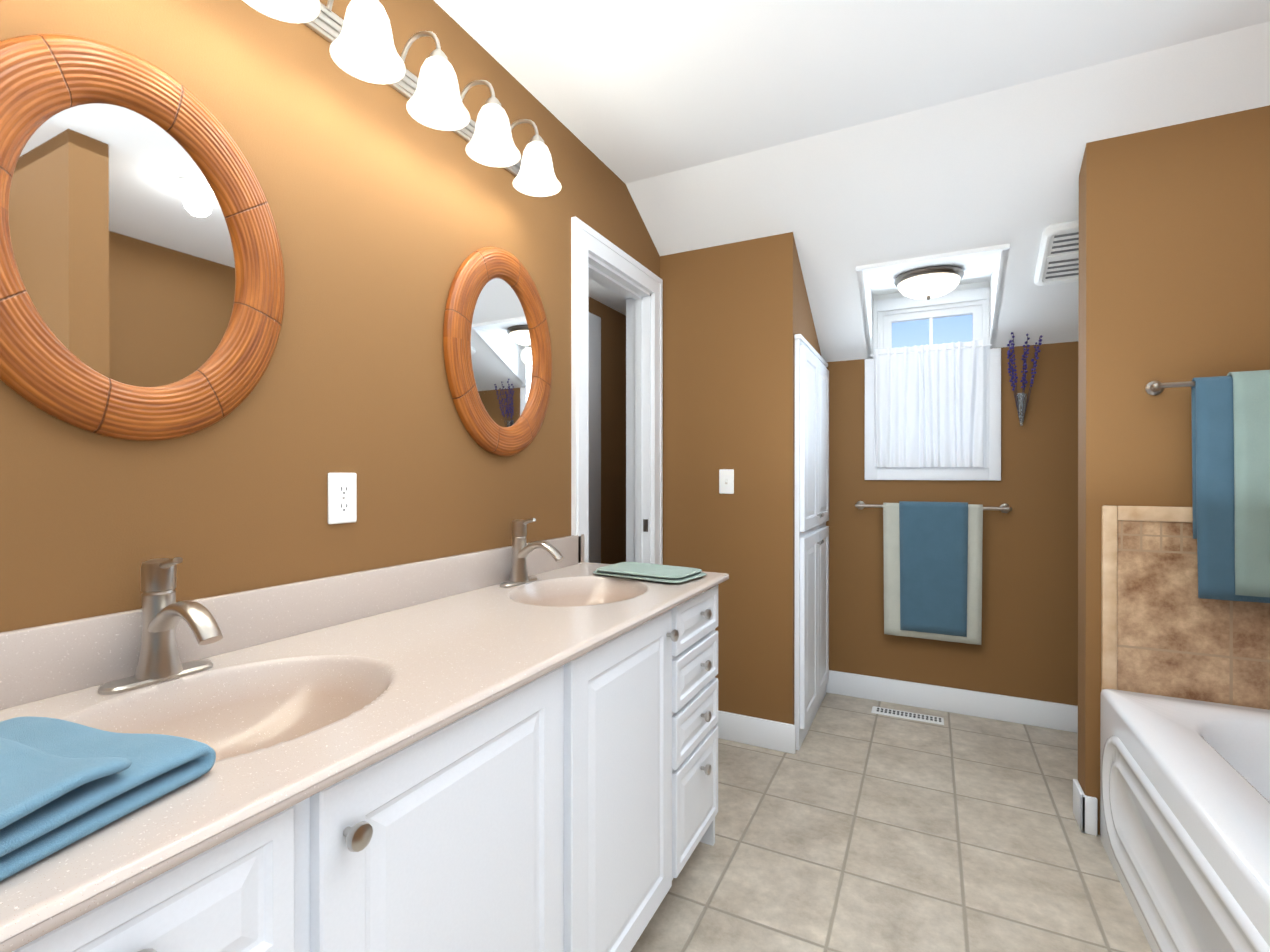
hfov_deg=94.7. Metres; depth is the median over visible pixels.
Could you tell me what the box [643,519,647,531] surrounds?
strike plate
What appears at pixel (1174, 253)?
wall
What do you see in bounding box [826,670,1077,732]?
baseboard
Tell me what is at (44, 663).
backsplash
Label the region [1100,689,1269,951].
tub
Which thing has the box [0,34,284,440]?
mirror
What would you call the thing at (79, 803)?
towel
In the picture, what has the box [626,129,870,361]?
ceiling
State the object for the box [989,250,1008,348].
wall
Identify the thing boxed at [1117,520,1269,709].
wall tile
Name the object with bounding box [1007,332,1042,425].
vase
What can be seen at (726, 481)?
switch plate
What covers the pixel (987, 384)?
bead
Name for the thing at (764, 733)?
baseboard
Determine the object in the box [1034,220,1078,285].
fan
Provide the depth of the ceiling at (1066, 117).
1.97 m
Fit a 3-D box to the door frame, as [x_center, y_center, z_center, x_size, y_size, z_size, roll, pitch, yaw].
[-0.110,0.137,2.593,0.150,2.228,0.801,0,0,27]
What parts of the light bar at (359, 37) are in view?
lamp shade, arm, lamp shade, bulb, plate, arm, lamp shade, bulb, arm, lamp shade, bulb, arm, lamp shade, bulb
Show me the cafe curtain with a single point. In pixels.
(928, 405)
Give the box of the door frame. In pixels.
[571,216,662,564]
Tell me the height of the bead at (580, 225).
2.216 m
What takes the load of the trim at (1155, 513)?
attached to the wall at (1174, 253)
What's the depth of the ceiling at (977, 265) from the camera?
2.71 m
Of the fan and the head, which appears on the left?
the head
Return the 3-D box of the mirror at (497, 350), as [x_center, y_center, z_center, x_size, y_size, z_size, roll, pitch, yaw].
[-0.407,-0.385,1.838,0.033,0.648,0.498,0,0,27]
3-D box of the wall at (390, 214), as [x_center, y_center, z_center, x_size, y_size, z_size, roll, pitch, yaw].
[-0.810,-0.021,1.213,0.120,2.550,3.920,0,0,27]
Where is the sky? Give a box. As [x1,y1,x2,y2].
[892,315,971,347]
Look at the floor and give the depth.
1.95 m
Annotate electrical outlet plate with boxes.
[328,473,356,523]
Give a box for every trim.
[1101,505,1117,690]
[1117,506,1192,521]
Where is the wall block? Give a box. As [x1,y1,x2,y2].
[660,232,821,724]
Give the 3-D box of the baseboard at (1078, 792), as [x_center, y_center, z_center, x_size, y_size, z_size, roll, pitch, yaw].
[1.602,1.187,2.109,0.015,0.130,0.135,0,0,27]
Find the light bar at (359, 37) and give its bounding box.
[242,0,561,196]
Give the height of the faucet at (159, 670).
0.204 m
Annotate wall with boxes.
[0,0,659,632]
[589,297,625,563]
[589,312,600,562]
[826,341,1077,705]
[859,271,872,358]
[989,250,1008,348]
[1078,105,1269,834]
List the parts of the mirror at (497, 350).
glass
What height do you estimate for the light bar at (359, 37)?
0.217 m
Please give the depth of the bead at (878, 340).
3.24 m
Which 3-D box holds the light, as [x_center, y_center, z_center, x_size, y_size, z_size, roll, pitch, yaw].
[1.424,-0.915,2.840,0.304,0.126,0.304,0,0,27]
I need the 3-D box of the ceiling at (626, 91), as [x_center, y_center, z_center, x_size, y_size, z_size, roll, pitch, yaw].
[0.416,-1.327,1.645,3.920,0.060,6.000,0,0,27]
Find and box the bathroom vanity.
[0,566,728,951]
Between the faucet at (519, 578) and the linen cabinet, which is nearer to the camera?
the faucet at (519, 578)
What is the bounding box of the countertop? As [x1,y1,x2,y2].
[0,562,727,941]
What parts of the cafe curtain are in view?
rod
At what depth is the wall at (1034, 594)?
2.99 m
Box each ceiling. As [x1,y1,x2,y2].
[434,0,1269,315]
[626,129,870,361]
[856,243,1009,295]
[991,21,1269,347]
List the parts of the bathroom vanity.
knob, drawer, knob, door, door, knob, drawer, drawer, drawer, drawer, knob, knob, knob, knob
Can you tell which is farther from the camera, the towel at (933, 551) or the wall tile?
the towel at (933, 551)
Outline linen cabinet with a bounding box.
[794,334,828,749]
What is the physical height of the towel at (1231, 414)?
0.702 m
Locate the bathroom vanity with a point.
(512, 746)
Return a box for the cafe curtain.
[870,340,991,466]
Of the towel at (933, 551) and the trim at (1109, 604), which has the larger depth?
the towel at (933, 551)
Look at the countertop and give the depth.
0.64 m
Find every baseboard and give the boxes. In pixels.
[715,710,795,753]
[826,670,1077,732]
[1073,779,1084,832]
[1080,795,1097,835]
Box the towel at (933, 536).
[899,501,967,636]
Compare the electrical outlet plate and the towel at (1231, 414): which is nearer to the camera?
the electrical outlet plate
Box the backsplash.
[0,534,583,713]
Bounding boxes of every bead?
[577,221,661,564]
[877,312,879,468]
[986,299,988,467]
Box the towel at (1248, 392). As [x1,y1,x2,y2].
[1227,370,1269,596]
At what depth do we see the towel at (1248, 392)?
1.79 m
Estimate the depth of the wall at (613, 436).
4.56 m
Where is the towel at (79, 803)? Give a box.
[0,716,215,881]
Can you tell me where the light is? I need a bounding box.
[894,265,963,299]
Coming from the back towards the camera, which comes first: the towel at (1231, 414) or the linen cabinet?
the linen cabinet
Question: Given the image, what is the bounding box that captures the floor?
[631,692,1151,951]
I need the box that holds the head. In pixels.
[589,254,649,298]
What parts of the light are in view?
glass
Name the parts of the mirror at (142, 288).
glass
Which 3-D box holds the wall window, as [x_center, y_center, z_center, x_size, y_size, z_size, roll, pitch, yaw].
[1.605,-0.614,3.185,0.650,1.273,0.142,0,0,27]
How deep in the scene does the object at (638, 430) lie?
2.85 m
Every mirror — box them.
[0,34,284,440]
[443,247,551,455]
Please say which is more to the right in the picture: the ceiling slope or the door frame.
the ceiling slope
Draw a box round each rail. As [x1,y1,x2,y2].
[855,501,1011,644]
[1145,370,1269,602]
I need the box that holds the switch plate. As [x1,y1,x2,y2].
[719,469,733,493]
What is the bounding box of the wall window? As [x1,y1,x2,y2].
[865,281,1000,480]
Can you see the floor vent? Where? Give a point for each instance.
(874, 709)
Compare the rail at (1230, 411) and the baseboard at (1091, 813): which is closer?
the rail at (1230, 411)
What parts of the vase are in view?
stem, stem, glass, stem, stem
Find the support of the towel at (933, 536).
hanging from the towel rail at (933, 570)
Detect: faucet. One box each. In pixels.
[98,557,222,694]
[499,518,563,587]
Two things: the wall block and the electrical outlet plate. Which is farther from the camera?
the wall block
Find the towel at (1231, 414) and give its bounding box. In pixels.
[1191,376,1269,602]
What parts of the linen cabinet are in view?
door, door, door, door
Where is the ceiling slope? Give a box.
[843,83,1024,265]
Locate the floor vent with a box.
[871,706,943,724]
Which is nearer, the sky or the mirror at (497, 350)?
the mirror at (497, 350)
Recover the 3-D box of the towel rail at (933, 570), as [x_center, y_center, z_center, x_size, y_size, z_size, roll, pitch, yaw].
[1.558,0.495,3.098,0.739,0.720,0.103,0,0,27]
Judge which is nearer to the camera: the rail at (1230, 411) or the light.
the rail at (1230, 411)
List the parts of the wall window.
casing, casing, window frame sash, window frame sash, window frame jamb, window frame casing, casing, window frame sash, casing, casing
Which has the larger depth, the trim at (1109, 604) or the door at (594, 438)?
the door at (594, 438)
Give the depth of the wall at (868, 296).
3.07 m

